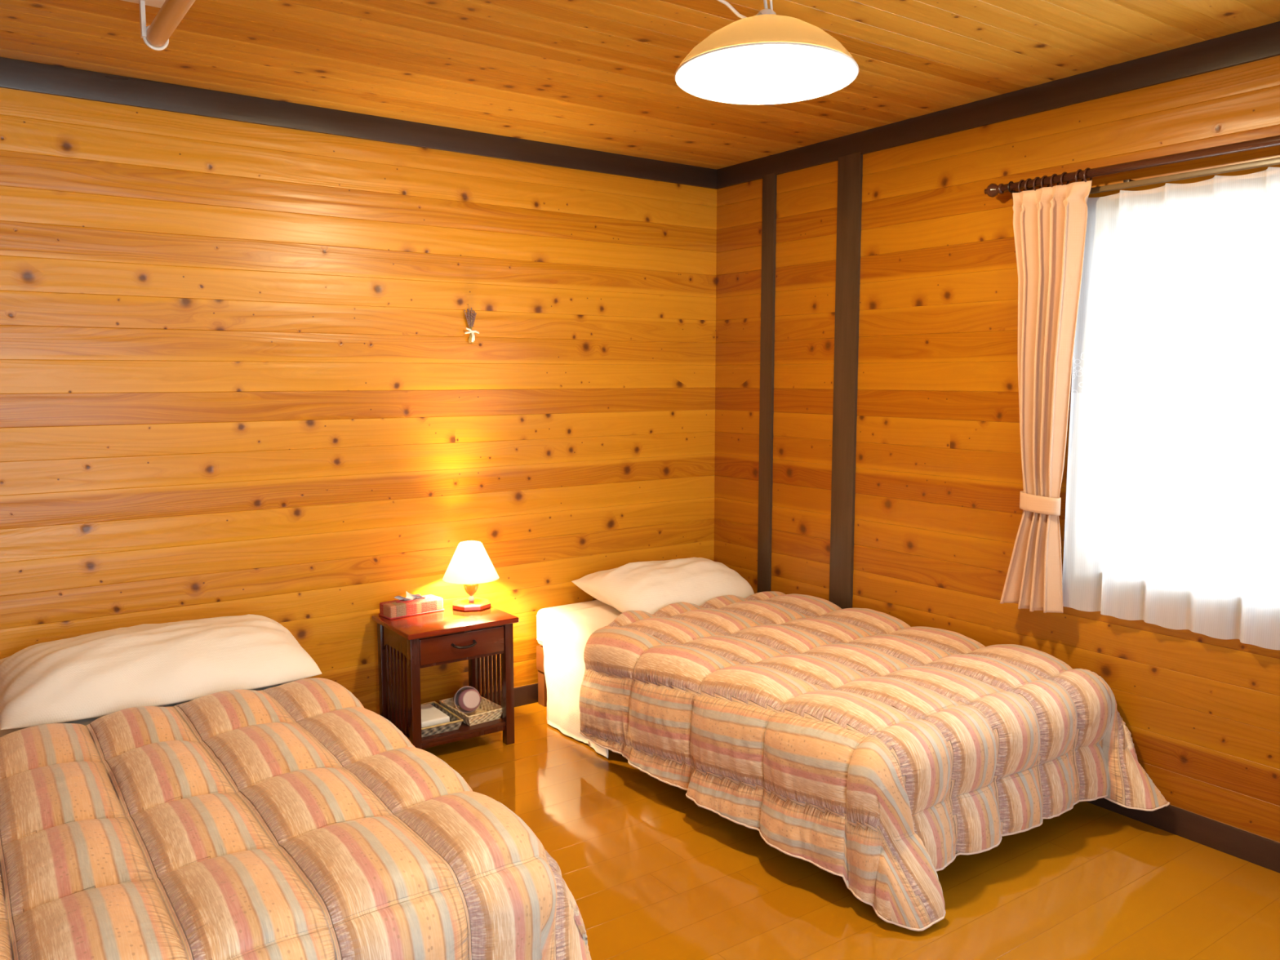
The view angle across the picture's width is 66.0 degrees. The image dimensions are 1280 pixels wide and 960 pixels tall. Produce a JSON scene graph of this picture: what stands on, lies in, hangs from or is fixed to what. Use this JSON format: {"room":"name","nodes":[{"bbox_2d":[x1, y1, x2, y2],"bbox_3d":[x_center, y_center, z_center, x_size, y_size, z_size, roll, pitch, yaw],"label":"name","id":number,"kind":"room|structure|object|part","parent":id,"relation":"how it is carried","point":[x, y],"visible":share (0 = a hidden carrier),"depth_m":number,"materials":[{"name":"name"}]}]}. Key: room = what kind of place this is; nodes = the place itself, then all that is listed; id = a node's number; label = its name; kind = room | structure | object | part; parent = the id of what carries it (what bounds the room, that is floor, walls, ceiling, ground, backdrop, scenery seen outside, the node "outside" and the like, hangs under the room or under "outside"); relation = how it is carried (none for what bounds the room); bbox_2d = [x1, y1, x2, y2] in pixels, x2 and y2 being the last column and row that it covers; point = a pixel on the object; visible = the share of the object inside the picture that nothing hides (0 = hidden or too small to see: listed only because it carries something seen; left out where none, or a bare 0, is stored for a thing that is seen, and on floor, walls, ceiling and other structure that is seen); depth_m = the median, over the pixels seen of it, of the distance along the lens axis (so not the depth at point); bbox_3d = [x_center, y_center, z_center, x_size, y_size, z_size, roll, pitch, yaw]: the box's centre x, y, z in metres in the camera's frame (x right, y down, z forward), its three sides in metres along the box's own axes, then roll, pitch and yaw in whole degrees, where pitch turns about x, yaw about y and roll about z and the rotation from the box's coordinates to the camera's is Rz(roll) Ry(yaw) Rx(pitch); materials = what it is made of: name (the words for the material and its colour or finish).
{"room":"hotel room","nodes":[
{"label":"hotel room","id":0,"kind":"room"},
{"bbox_2d":[0,87,716,714],"bbox_3d":[-1.761,-0.145,3.686,5.320,2.615,0.003,-4,7,-35],"label":"wall","id":1,"kind":"structure","parent":0,"point":[241,374],"depth_m":4.01,"materials":[{"name":"brown wood"}]},
{"bbox_2d":[0,57,718,189],"bbox_3d":[-1.760,-1.387,3.553,5.300,0.097,0.024,-4,7,-35],"label":"trim","id":2,"kind":"structure","parent":1,"relation":"attached to","point":[15,74],"depth_m":3.89,"materials":[{"name":"brown wood"}]},
{"bbox_2d":[463,306,479,343],"bbox_3d":[-0.745,-0.687,4.334,0.069,0.172,0.037,-4,7,-35],"label":"bunch","id":3,"kind":"object","parent":1,"relation":"attached to","point":[471,317],"visible":1,"depth_m":4.33,"materials":[{"name":"plant"}]},
{"bbox_2d":[439,683,537,706],"bbox_3d":[-1.760,1.111,3.817,5.300,0.090,0.022,-4,7,-35],"label":"baseboard","id":4,"kind":"structure","parent":1,"relation":"attached to","point":[528,694],"depth_m":4.67,"materials":[{"name":"brown wood"}]},
{"bbox_2d":[0,0,1279,169],"bbox_3d":[-0.251,-1.214,1.444,5.320,0.003,5.220,-4,7,-35],"label":"ceiling","id":5,"kind":"structure","parent":0,"point":[598,75],"depth_m":3.22,"materials":[{"name":"brown wood"}]},
{"bbox_2d":[121,0,195,50],"bbox_3d":[-0.773,-1.190,1.906,0.150,0.141,2.150,-4,7,-35],"label":"pole","id":6,"kind":"object","parent":5,"relation":"hanging from","point":[156,36],"visible":1,"depth_m":2.66,"materials":[{"name":"brown plastic"}]},
{"bbox_3d":[-0.749,-1.155,1.918,0.052,0.052,2.135,-4,7,-35],"label":"rod","id":7,"kind":"part","parent":6,"relation":"part of","materials":[{"name":"brown wood"}]},
{"bbox_2d":[674,0,858,104],"bbox_3d":[0.336,-1.204,2.626,0.489,0.267,0.489,-4,7,-35],"label":"pendant lamp","id":8,"kind":"object","parent":5,"relation":"hanging from","point":[766,57],"visible":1,"depth_m":2.73,"materials":[{"name":"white glass"}]},
{"bbox_3d":[0.237,-1.257,2.537,0.212,0.126,0.020,-5,8,-38],"label":"cord","id":9,"kind":"part","parent":8,"relation":"part of","materials":[{"name":"white plastic"}]},
{"bbox_3d":[0.335,-1.277,2.620,0.016,0.061,0.013,-4,7,-35],"label":"cord","id":10,"kind":"part","parent":8,"relation":"part of","materials":[{"name":"white plastic"}]},
{"bbox_3d":[0.336,-1.131,2.635,0.080,0.093,0.080,-4,7,-35],"label":"bulb","id":11,"kind":"part","parent":8,"relation":"part of","materials":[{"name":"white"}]},
{"bbox_2d":[757,8,776,14],"bbox_3d":[0.337,-1.212,2.629,0.053,0.075,0.053,-4,7,-35],"label":"socket","id":12,"kind":"object","parent":8,"relation":"attached to","point":[763,11],"depth_m":2.60,"materials":[{"name":"white plastic"}]},
{"bbox_3d":[0.349,-1.275,2.629,0.009,0.066,0.022,5,8,41],"label":"cord","id":13,"kind":"part","parent":8,"relation":"part of","materials":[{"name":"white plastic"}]},
{"bbox_2d":[422,702,1279,959],"bbox_3d":[-0.251,1.402,1.720,5.300,0.050,5.200,-4,7,-35],"label":"floor","id":14,"kind":"structure","parent":0,"point":[651,873],"depth_m":3.02,"materials":[{"name":"brown wood"}]},
{"bbox_2d":[372,604,519,749],"bbox_3d":[-0.816,0.844,4.164,0.490,0.547,0.402,-4,7,-35],"label":"nightstand","id":15,"kind":"object","parent":14,"relation":"on","point":[407,645],"visible":0.73,"depth_m":4.06,"materials":[{"name":"brown wood"}]},
{"bbox_3d":[-1.084,0.853,4.183,0.038,0.525,0.038,-4,7,-35],"label":"leg","id":16,"kind":"part","parent":15,"relation":"part of","materials":[{"name":"brown wood"}]},
{"bbox_3d":[-0.992,0.666,4.029,0.018,0.120,0.285,-4,7,-35],"label":"rail","id":17,"kind":"part","parent":15,"relation":"part of","materials":[{"name":"brown wood"}]},
{"bbox_3d":[-0.992,1.041,4.069,0.018,0.035,0.285,-4,7,-35],"label":"rail","id":18,"kind":"part","parent":15,"relation":"part of","materials":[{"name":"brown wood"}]},
{"bbox_2d":[378,591,444,619],"bbox_3d":[-0.971,0.520,4.193,0.253,0.090,0.110,-5,8,-41],"label":"tissue box","id":19,"kind":"object","parent":15,"relation":"on","point":[411,605],"visible":1,"depth_m":4.15,"materials":[{"name":"fabric"}]},
{"bbox_3d":[-0.971,0.509,4.191,0.145,0.006,0.048,-4,7,-35],"label":"slot trim","id":20,"kind":"part","parent":19,"relation":"part of","materials":[{"name":"red fabric"}]},
{"bbox_3d":[-0.896,0.881,3.921,0.038,0.525,0.038,-4,7,-35],"label":"leg","id":21,"kind":"part","parent":15,"relation":"part of","materials":[{"name":"brown wood"}]},
{"bbox_2d":[421,701,463,737],"bbox_3d":[-0.889,1.002,4.126,0.193,0.044,0.287,-4,7,-35],"label":"woven tray","id":22,"kind":"object","parent":15,"relation":"on","point":[455,722],"visible":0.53,"depth_m":4.04,"materials":[{"name":"wicker"}]},
{"bbox_3d":[-0.891,1.009,4.119,0.144,0.020,0.215,-4,7,-35],"label":"folded cloth","id":23,"kind":"object","parent":22,"relation":"in","visible":0},
{"bbox_2d":[421,703,449,728],"bbox_3d":[-0.894,0.984,4.115,0.126,0.029,0.203,-4,7,-35],"label":"folded cloth","id":24,"kind":"object","parent":23,"relation":"on","point":[431,715],"visible":0.59,"depth_m":4.07,"materials":[{"name":"white fabric"}]},
{"bbox_3d":[-0.810,0.659,4.137,0.372,0.105,0.317,-4,7,-35],"label":"drawer","id":25,"kind":"part","parent":15,"relation":"part of","materials":[{"name":"brown wood"}]},
{"bbox_2d":[422,717,505,744],"bbox_3d":[-0.821,1.026,4.190,0.402,0.016,0.341,-4,7,-35],"label":"shelf","id":26,"kind":"object","parent":15,"relation":"attached to","point":[464,731],"depth_m":4.07,"materials":[{"name":"brown wood"}]},
{"bbox_3d":[-0.709,0.669,3.995,0.107,0.024,0.035,-4,7,-35],"label":"handle","id":27,"kind":"part","parent":15,"relation":"part of","materials":[{"name":"brown metal"}]},
{"bbox_2d":[439,695,502,725],"bbox_3d":[-0.725,0.987,4.239,0.175,0.050,0.262,-5,8,-39],"label":"wicker basket","id":28,"kind":"object","parent":15,"relation":"on","point":[487,710],"visible":0.74,"depth_m":4.19,"materials":[{"name":"beige wicker"}]},
{"bbox_2d":[453,690,462,706],"bbox_3d":[-0.779,0.950,4.287,0.065,0.063,0.028,-4,7,-35],"label":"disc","id":29,"kind":"object","parent":28,"relation":"in","point":[459,692],"visible":0.43,"depth_m":4.28,"materials":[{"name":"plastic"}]},
{"bbox_2d":[453,685,479,713],"bbox_3d":[-0.756,0.942,4.251,0.112,0.113,0.094,-4,7,-35],"label":"plastic cup","id":30,"kind":"object","parent":28,"relation":"in","point":[466,686],"visible":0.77,"depth_m":4.24,"materials":[{"name":"plastic"}]},
{"bbox_2d":[457,688,480,711],"bbox_3d":[-0.726,0.941,4.216,0.096,0.096,0.068,-4,7,-35],"label":"plastic cup","id":31,"kind":"object","parent":28,"relation":"in","point":[469,699],"visible":1,"depth_m":4.20,"materials":[{"name":"pink plastic"}]},
{"bbox_2d":[442,540,499,611],"bbox_3d":[-0.735,0.412,4.285,0.244,0.286,0.244,-4,7,-35],"label":"table lamp","id":32,"kind":"object","parent":15,"relation":"on","point":[470,566],"visible":1,"depth_m":4.22,"materials":[{"name":"white fabric"}]},
{"bbox_3d":[-0.735,0.350,4.278,0.244,0.157,0.244,-4,7,-35],"label":"lamp shade","id":33,"kind":"part","parent":32,"relation":"part of","materials":[{"name":"fabric"}]},
{"bbox_3d":[-0.745,0.828,4.423,0.038,0.525,0.038,-4,7,-35],"label":"leg","id":34,"kind":"part","parent":15,"relation":"part of","materials":[{"name":"brown wood"}]},
{"bbox_3d":[-0.558,0.856,4.161,0.038,0.525,0.038,-4,7,-35],"label":"leg","id":35,"kind":"part","parent":15,"relation":"part of","materials":[{"name":"brown wood"}]},
{"bbox_2d":[536,600,605,706],"bbox_3d":[0.490,0.888,4.128,1.007,0.468,2.014,-4,7,-35],"label":"bed","id":36,"kind":"object","parent":14,"relation":"on","point":[542,613],"visible":0.07,"depth_m":4.63,"materials":[{"name":"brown fabric"}]},
{"bbox_3d":[0.482,0.893,4.140,0.980,0.115,1.975,-4,7,-35],"label":"frame","id":37,"kind":"part","parent":36,"relation":"part of","materials":[{"name":"brown wood"}]},
{"bbox_3d":[-0.444,0.970,4.674,0.060,0.190,0.060,-4,7,-35],"label":"leg","id":38,"kind":"part","parent":36,"relation":"part of","materials":[{"name":"brown wood"}]},
{"bbox_3d":[0.490,0.745,4.112,1.000,0.181,2.005,-4,7,-35],"label":"mattress","id":39,"kind":"part","parent":36,"relation":"part of","materials":[{"name":"white fabric"}]},
{"bbox_2d":[542,604,622,758],"bbox_3d":[0.166,0.835,4.553,1.170,0.470,0.601,-4,7,-35],"label":"sheet","id":40,"kind":"object","parent":36,"relation":"on","point":[566,634],"visible":0.34,"depth_m":4.31,"materials":[{"name":"white fabric"}]},
{"bbox_2d":[571,557,754,614],"bbox_3d":[0.144,0.480,4.751,0.805,0.186,0.503,-4,7,-35],"label":"pillow","id":41,"kind":"object","parent":40,"relation":"on","point":[649,586],"visible":0.85,"depth_m":4.58,"materials":[{"name":"white fabric"}]},
{"bbox_2d":[578,591,1169,931],"bbox_3d":[0.721,0.881,3.708,1.305,0.543,1.892,-4,7,-35],"label":"quilt","id":42,"kind":"object","parent":36,"relation":"on","point":[872,749],"visible":1,"depth_m":3.25,"materials":[{"name":"multicoloured fabric"}]},
{"bbox_3d":[-1.334,1.024,2.835,0.997,0.468,2.014,-4,7,-35],"label":"bed","id":43,"kind":"object","parent":14,"relation":"on","visible":0},
{"bbox_2d":[0,678,303,737],"bbox_3d":[-1.652,0.950,3.281,1.179,0.431,0.771,-4,7,-35],"label":"sheet","id":44,"kind":"object","parent":43,"relation":"on","point":[84,722],"visible":0.02,"depth_m":3.08,"materials":[{"name":"white fabric"}]},
{"bbox_2d":[0,613,322,729],"bbox_3d":[-1.664,0.608,3.408,0.985,0.212,0.590,-4,7,-35],"label":"pillow","id":45,"kind":"object","parent":44,"relation":"on","point":[100,673],"visible":0.94,"depth_m":3.21,"materials":[{"name":"white fabric"}]},
{"bbox_2d":[0,677,591,959],"bbox_3d":[-1.034,1.012,2.462,1.388,0.547,1.729,-4,7,-35],"label":"quilt","id":46,"kind":"object","parent":43,"relation":"on","point":[292,820],"visible":1,"depth_m":2.17,"materials":[{"name":"multicoloured fabric"}]},
{"bbox_2d":[714,55,1279,842],"bbox_3d":[1.907,-0.084,3.111,0.003,2.615,5.220,-4,7,-35],"label":"wall","id":47,"kind":"structure","parent":0,"point":[938,513],"depth_m":3.99,"materials":[{"name":"brown wood"}]},
{"bbox_2d":[757,173,777,592],"bbox_3d":[0.630,-0.269,4.886,0.026,2.426,0.086,-4,7,-35],"label":"trim","id":48,"kind":"structure","parent":47,"relation":"attached to","point":[769,181],"depth_m":4.85,"materials":[{"name":"brown wood"}]},
{"bbox_2d":[829,151,862,608],"bbox_3d":[0.930,-0.225,4.468,0.026,2.426,0.132,-4,7,-35],"label":"trim","id":49,"kind":"structure","parent":47,"relation":"attached to","point":[850,170],"depth_m":4.43,"materials":[{"name":"brown wood"}]},
{"bbox_2d":[716,21,1279,188],"bbox_3d":[1.909,-1.326,2.973,0.024,0.097,5.186,-4,7,-35],"label":"trim","id":50,"kind":"structure","parent":47,"relation":"attached to","point":[1261,42],"depth_m":3.60,"materials":[{"name":"brown wood"}]},
{"bbox_2d":[984,134,1279,197],"bbox_3d":[2.008,-0.974,2.760,0.131,0.065,2.365,-4,7,-35],"label":"curtain rod","id":51,"kind":"object","parent":47,"relation":"attached to","point":[992,190],"visible":0.97,"depth_m":3.23,"materials":[{"name":"brown wood"}]},
{"bbox_2d":[1000,180,1092,613],"bbox_3d":[1.436,-0.277,3.536,0.078,1.513,0.296,-4,7,-35],"label":"curtain","id":52,"kind":"object","parent":51,"relation":"hanging from","point":[1050,224],"visible":1,"depth_m":3.52,"materials":[{"name":"beige fabric"}]},
{"bbox_2d":[1087,797,1279,873],"bbox_3d":[1.909,1.171,3.237,0.022,0.092,5.188,-4,7,-35],"label":"baseboard","id":53,"kind":"structure","parent":47,"relation":"attached to","point":[1253,848],"depth_m":3.26,"materials":[{"name":"brown wood"}]},
{"bbox_2d":[1088,157,1279,194],"bbox_3d":[2.122,-0.927,2.664,0.062,0.028,1.970,-4,7,-35],"label":"rail","id":54,"kind":"object","parent":47,"relation":"attached to","point":[1126,184],"visible":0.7,"depth_m":3.14,"materials":[{"name":"brown light beige-gold metal"}]},
{"bbox_2d":[1062,166,1279,649],"bbox_3d":[2.089,-0.182,2.759,0.063,1.461,1.895,-4,7,-35],"label":"sheer curtain","id":55,"kind":"object","parent":54,"relation":"hanging from","point":[1172,504],"visible":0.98,"depth_m":3.21,"materials":[{"name":"white fabric"}]}
]}

